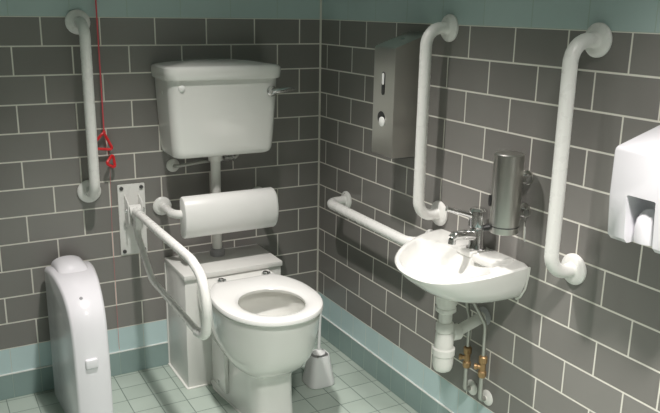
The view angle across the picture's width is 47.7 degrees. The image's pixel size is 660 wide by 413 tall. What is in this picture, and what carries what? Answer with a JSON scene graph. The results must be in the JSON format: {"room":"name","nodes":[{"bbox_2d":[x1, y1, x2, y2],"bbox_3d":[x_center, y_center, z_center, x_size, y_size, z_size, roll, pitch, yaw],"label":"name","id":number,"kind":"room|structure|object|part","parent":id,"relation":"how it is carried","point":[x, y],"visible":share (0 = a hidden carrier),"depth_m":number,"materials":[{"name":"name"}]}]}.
{"room":"public restroom","nodes":[
{"label":"public restroom","id":0,"kind":"room"},
{"bbox_2d":[0,0,319,374],"bbox_3d":[-0.960,-0.480,2.692,2.250,2.400,0.100,-7,17,-28],"label":"wall","id":1,"kind":"structure","parent":0,"point":[44,162],"depth_m":2.81,"materials":[{"name":"grey tile"}]},
{"bbox_2d":[65,9,100,202],"bbox_3d":[-0.868,-0.341,2.658,0.086,0.698,0.111,-7,17,-28],"label":"grab rail","id":2,"kind":"object","parent":1,"relation":"attached to","point":[77,21],"visible":1,"depth_m":2.61,"materials":[{"name":"white"}]},
{"bbox_2d":[0,341,167,376],"bbox_3d":[-0.954,0.596,2.928,2.045,0.004,0.006,-7,17,-28],"label":"trim","id":3,"kind":"structure","parent":1,"relation":"attached to","point":[167,341],"depth_m":2.98,"materials":[{"name":"white"}]},
{"bbox_2d":[0,343,168,400],"bbox_3d":[-0.953,0.644,2.942,2.050,0.099,0.005,-7,17,-28],"label":"baseboard","id":4,"kind":"structure","parent":1,"relation":"attached to","point":[38,380],"depth_m":2.97,"materials":[{"name":"teal tile"}]},
{"bbox_2d":[117,183,211,339],"bbox_3d":[-0.559,0.170,2.538,0.104,0.330,0.848,-7,17,-28],"label":"rail","id":5,"kind":"object","parent":1,"relation":"attached to","point":[133,219],"visible":1,"depth_m":2.71,"materials":[{"name":"white"}]},
{"bbox_3d":[-0.764,0.049,2.887,0.104,0.281,0.006,-7,17,-28],"label":"wall plate","id":6,"kind":"part","parent":5,"relation":"part of","materials":[{"name":"white metal"}]},
{"bbox_3d":[-0.579,0.222,2.582,0.024,0.200,0.710,-7,17,-28],"label":"arm","id":7,"kind":"part","parent":5,"relation":"part of","materials":[{"name":"white"}]},
{"bbox_2d":[166,154,238,171],"bbox_3d":[-0.499,-0.182,2.945,0.290,0.082,0.040,-5,16,-22],"label":"supply pipe","id":8,"kind":"object","parent":1,"relation":"attached to","point":[172,165],"visible":0.94,"depth_m":2.92,"materials":[{"name":"white"}]},
{"bbox_2d":[153,186,278,238],"bbox_3d":[-0.431,0.011,2.943,0.481,0.162,0.218,-7,17,-28],"label":"backrest","id":9,"kind":"object","parent":1,"relation":"attached to","point":[257,207],"visible":1,"depth_m":2.86,"materials":[{"name":"white plastic"}]},
{"bbox_2d":[151,58,294,158],"bbox_3d":[-0.401,-0.379,2.851,0.503,0.357,0.222,-7,17,-28],"label":"cistern","id":10,"kind":"object","parent":1,"relation":"attached to","point":[207,107],"visible":1,"depth_m":2.77,"materials":[{"name":"white ceramic"}]},
{"bbox_3d":[-0.429,-0.349,2.864,0.432,0.293,0.186,-7,17,-28],"label":"tank","id":11,"kind":"part","parent":10,"relation":"part of","materials":[{"name":"white ceramic"}]},
{"bbox_3d":[-0.422,-0.519,2.812,0.460,0.066,0.203,-7,17,-28],"label":"lid","id":12,"kind":"part","parent":10,"relation":"part of","materials":[{"name":"white ceramic"}]},
{"bbox_2d":[208,156,224,256],"bbox_3d":[-0.454,-0.009,2.977,0.060,0.425,0.060,-7,17,-28],"label":"pipe","id":13,"kind":"object","parent":10,"relation":"attached to","point":[217,250],"visible":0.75,"depth_m":2.94,"materials":[{"name":"white plastic"}]},
{"bbox_3d":[-0.217,-0.439,2.837,0.040,0.040,0.024,-7,17,-28],"label":"flush lever","id":14,"kind":"part","parent":10,"relation":"part of","materials":[{"name":"silver metal"}]},
{"bbox_3d":[-0.176,-0.443,2.847,0.099,0.025,0.026,-7,17,-28],"label":"lever arm","id":15,"kind":"part","parent":10,"relation":"part of","materials":[{"name":"silver metal"}]},
{"bbox_2d":[316,0,321,292],"bbox_3d":[-0.041,-0.628,3.117,0.008,2.301,0.008,-7,17,-28],"label":"trim","id":16,"kind":"structure","parent":1,"relation":"attached to","point":[320,40],"depth_m":3.21,"materials":[{"name":"white tile"}]},
{"bbox_2d":[0,334,417,412],"bbox_3d":[-0.117,1.115,1.510,2.250,0.050,3.650,-7,17,-28],"label":"floor","id":17,"kind":"structure","parent":0,"point":[158,389],"depth_m":2.85,"materials":[{"name":"green tile"}]},
{"bbox_2d":[44,255,112,412],"bbox_3d":[-0.883,0.488,2.665,0.169,0.545,0.398,-7,17,-28],"label":"bin","id":18,"kind":"object","parent":17,"relation":"on","point":[75,302],"visible":1,"depth_m":2.53,"materials":[{"name":"white plastic"}]},
{"bbox_3d":[-0.937,0.229,2.700,0.112,0.062,0.164,-7,17,-28],"label":"domed lid","id":19,"kind":"part","parent":18,"relation":"part of","materials":[{"name":"white plastic"}]},
{"bbox_2d":[164,244,281,389],"bbox_3d":[-0.431,0.436,3.040,0.414,0.468,0.251,-7,17,-28],"label":"boxing","id":20,"kind":"object","parent":17,"relation":"on","point":[190,357],"visible":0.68,"depth_m":2.92,"materials":[{"name":"white laminate"}]},
{"bbox_3d":[-0.427,0.220,2.984,0.406,0.021,0.250,-7,17,-28],"label":"panel","id":21,"kind":"part","parent":20,"relation":"part of","materials":[{"name":"white laminate"}]},
{"bbox_2d":[197,269,322,412],"bbox_3d":[-0.246,0.527,2.709,0.368,0.469,0.544,-7,17,-28],"label":"toilet","id":22,"kind":"object","parent":17,"relation":"on","point":[265,323],"visible":0.96,"depth_m":2.61,"materials":[{"name":"white ceramic"}]},
{"bbox_3d":[-0.218,0.325,2.610,0.368,0.022,0.442,-7,17,-28],"label":"seat","id":23,"kind":"part","parent":22,"relation":"part of","materials":[{"name":"white plastic"}]},
{"bbox_2d":[302,312,334,389],"bbox_3d":[-0.044,0.537,2.936,0.112,0.340,0.112,-7,17,-28],"label":"toilet brush","id":24,"kind":"object","parent":17,"relation":"on","point":[318,372],"visible":0.94,"depth_m":2.92,"materials":[{"name":"white plastic"}]},
{"bbox_3d":[-0.041,0.522,2.933,0.019,0.310,0.016,-7,17,-28],"label":"brush handle","id":25,"kind":"part","parent":24,"relation":"part of","materials":[{"name":"white plastic"}]},
{"bbox_2d":[318,0,659,412],"bbox_3d":[0.843,-0.188,1.705,0.100,2.400,3.450,-7,17,-28],"label":"wall","id":26,"kind":"structure","parent":0,"point":[592,345],"depth_m":2.21,"materials":[{"name":"grey tile"}]},
{"bbox_2d":[327,191,432,245],"bbox_3d":[0.164,0.051,2.791,0.111,0.084,0.656,-7,17,-28],"label":"grab rail","id":27,"kind":"object","parent":26,"relation":"attached to","point":[341,204],"visible":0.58,"depth_m":2.77,"materials":[{"name":"white"}]},
{"bbox_2d":[321,317,450,412],"bbox_3d":[0.779,0.931,1.973,0.005,0.099,3.445,-7,17,-28],"label":"baseboard","id":28,"kind":"structure","parent":26,"relation":"attached to","point":[406,391],"depth_m":2.96,"materials":[{"name":"teal tile"}]},
{"bbox_2d":[322,315,453,412],"bbox_3d":[0.780,0.882,1.960,0.006,0.004,3.444,-7,17,-28],"label":"trim","id":29,"kind":"structure","parent":26,"relation":"attached to","point":[363,346],"depth_m":2.89,"materials":[{"name":"white plastic"}]},
{"bbox_2d":[372,31,423,158],"bbox_3d":[0.237,-0.376,2.518,0.147,0.416,0.125,-7,17,-28],"label":"dispenser","id":30,"kind":"object","parent":26,"relation":"attached to","point":[396,60],"visible":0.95,"depth_m":2.47,"materials":[{"name":"silver metal"}]},
{"bbox_2d":[413,14,458,225],"bbox_3d":[0.328,-0.265,2.414,0.111,0.694,0.086,-7,17,-28],"label":"grab rail","id":31,"kind":"object","parent":26,"relation":"attached to","point":[448,27],"visible":1,"depth_m":2.38,"materials":[{"name":"white"}]},
{"bbox_2d":[395,229,530,302],"bbox_3d":[0.338,0.195,2.284,0.322,0.129,0.435,-7,17,-28],"label":"basin","id":32,"kind":"object","parent":26,"relation":"attached to","point":[456,273],"visible":0.97,"depth_m":2.21,"materials":[{"name":"white ceramic"}]},
{"bbox_2d":[432,297,490,372],"bbox_3d":[0.408,0.381,2.334,0.195,0.260,0.071,-7,17,-28],"label":"trap","id":33,"kind":"object","parent":32,"relation":"attached to","point":[443,350],"visible":0.98,"depth_m":2.29,"materials":[{"name":"white plastic"}]},
{"bbox_2d":[432,331,454,372],"bbox_3d":[0.353,0.450,2.321,0.071,0.132,0.071,-7,17,-28],"label":"bottle","id":34,"kind":"object","parent":33,"relation":"on","point":[443,350],"depth_m":2.29,"materials":[{"name":"white plastic"}]},
{"bbox_2d":[453,312,485,340],"bbox_3d":[0.432,0.376,2.346,0.141,0.074,0.052,-7,17,-28],"label":"outlet","id":35,"kind":"object","parent":33,"relation":"attached to","point":[459,329],"depth_m":2.33,"materials":[{"name":"white plastic"}]},
{"bbox_2d":[445,206,487,251],"bbox_3d":[0.417,0.065,2.263,0.139,0.143,0.062,-7,17,-28],"label":"mixer tap","id":36,"kind":"object","parent":32,"relation":"on","point":[477,216],"visible":0.96,"depth_m":2.25,"materials":[{"name":"silver metal"}]},
{"bbox_3d":[0.396,0.019,2.249,0.101,0.049,0.022,-4,16,-17],"label":"lever","id":37,"kind":"part","parent":36,"relation":"part of","materials":[{"name":"silver metal"}]},
{"bbox_3d":[0.405,0.090,2.263,0.110,0.042,0.034,-7,17,-28],"label":"spout","id":38,"kind":"part","parent":36,"relation":"part of","materials":[{"name":"silver metal"}]},
{"bbox_3d":[0.450,0.126,2.299,0.062,0.006,0.062,-7,17,-28],"label":"plate","id":39,"kind":"part","parent":36,"relation":"part of","materials":[{"name":"silver metal"}]},
{"bbox_2d":[458,303,476,394],"bbox_3d":[0.449,0.428,2.410,0.059,0.412,0.052,-7,17,-28],"label":"supplies","id":40,"kind":"object","parent":26,"relation":"attached to","point":[470,386],"visible":0.76,"depth_m":2.42,"materials":[{"name":"white metal"}]},
{"bbox_2d":[472,303,492,405],"bbox_3d":[0.478,0.444,2.350,0.080,0.412,0.051,-4,16,-17],"label":"supplies","id":41,"kind":"object","parent":26,"relation":"attached to","point":[485,396],"visible":0.84,"depth_m":2.36,"materials":[{"name":"white metal"}]},
{"bbox_2d":[482,150,533,241],"bbox_3d":[0.508,-0.024,2.115,0.133,0.262,0.085,-7,17,-28],"label":"soap dispenser","id":42,"kind":"object","parent":26,"relation":"attached to","point":[509,176],"visible":1,"depth_m":2.08,"materials":[{"name":"silver metal"}]},
{"bbox_3d":[0.556,0.017,2.134,0.030,0.030,0.018,-7,17,-28],"label":"clamp knob","id":43,"kind":"part","parent":42,"relation":"part of","materials":[{"name":"silver metal"}]},
{"bbox_3d":[0.561,0.063,2.147,0.010,0.080,0.004,-1,15,-7],"label":"drip chain","id":44,"kind":"part","parent":42,"relation":"part of","materials":[{"name":"silver metal"}]},
{"bbox_3d":[0.558,-0.077,2.109,0.030,0.030,0.018,-7,17,-28],"label":"clamp knob","id":45,"kind":"part","parent":42,"relation":"part of","materials":[{"name":"silver metal"}]},
{"bbox_2d":[544,22,611,284],"bbox_3d":[0.618,-0.117,1.913,0.111,0.690,0.086,-7,17,-28],"label":"grab rail","id":46,"kind":"object","parent":26,"relation":"attached to","point":[597,40],"visible":1,"depth_m":1.88,"materials":[{"name":"white"}]},
{"bbox_2d":[608,125,659,253],"bbox_3d":[0.745,-0.042,1.637,0.169,0.261,0.182,-7,17,-28],"label":"dryer","id":47,"kind":"object","parent":26,"relation":"attached to","point":[634,198],"visible":1,"depth_m":1.63,"materials":[{"name":"white plastic"}]},
{"bbox_3d":[-0.076,-1.253,0.882,2.250,0.050,3.650,-7,17,-28],"label":"ceiling","id":48,"kind":"structure","parent":0,"visible":0},
{"bbox_2d":[95,0,118,338],"bbox_3d":[-0.827,-0.530,2.654,0.091,2.280,0.038,-7,17,-28],"label":"pull cord","id":49,"kind":"object","parent":48,"relation":"hanging from","point":[112,156],"visible":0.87,"depth_m":2.73,"materials":[{"name":"red fabric"}]},
{"bbox_3d":[-0.819,-0.954,2.557,0.007,1.410,0.006,-1,15,-7],"label":"cord","id":50,"kind":"part","parent":49,"relation":"part of","materials":[{"name":"red fabric"}]},
{"bbox_3d":[-0.839,-0.237,2.737,0.084,0.070,0.016,-9,18,-33],"label":"triangle handle","id":51,"kind":"part","parent":49,"relation":"part of","materials":[{"name":"red plastic"}]},
{"bbox_3d":[-0.811,-0.165,2.760,0.014,0.052,0.048,8,16,25],"label":"triangle handle","id":52,"kind":"part","parent":49,"relation":"part of","materials":[{"name":"red plastic"}]},
{"bbox_3d":[-0.831,0.149,2.854,0.016,0.865,0.001,-7,17,-28],"label":"cord","id":53,"kind":"part","parent":49,"relation":"part of","materials":[{"name":"red fabric"}]}
]}

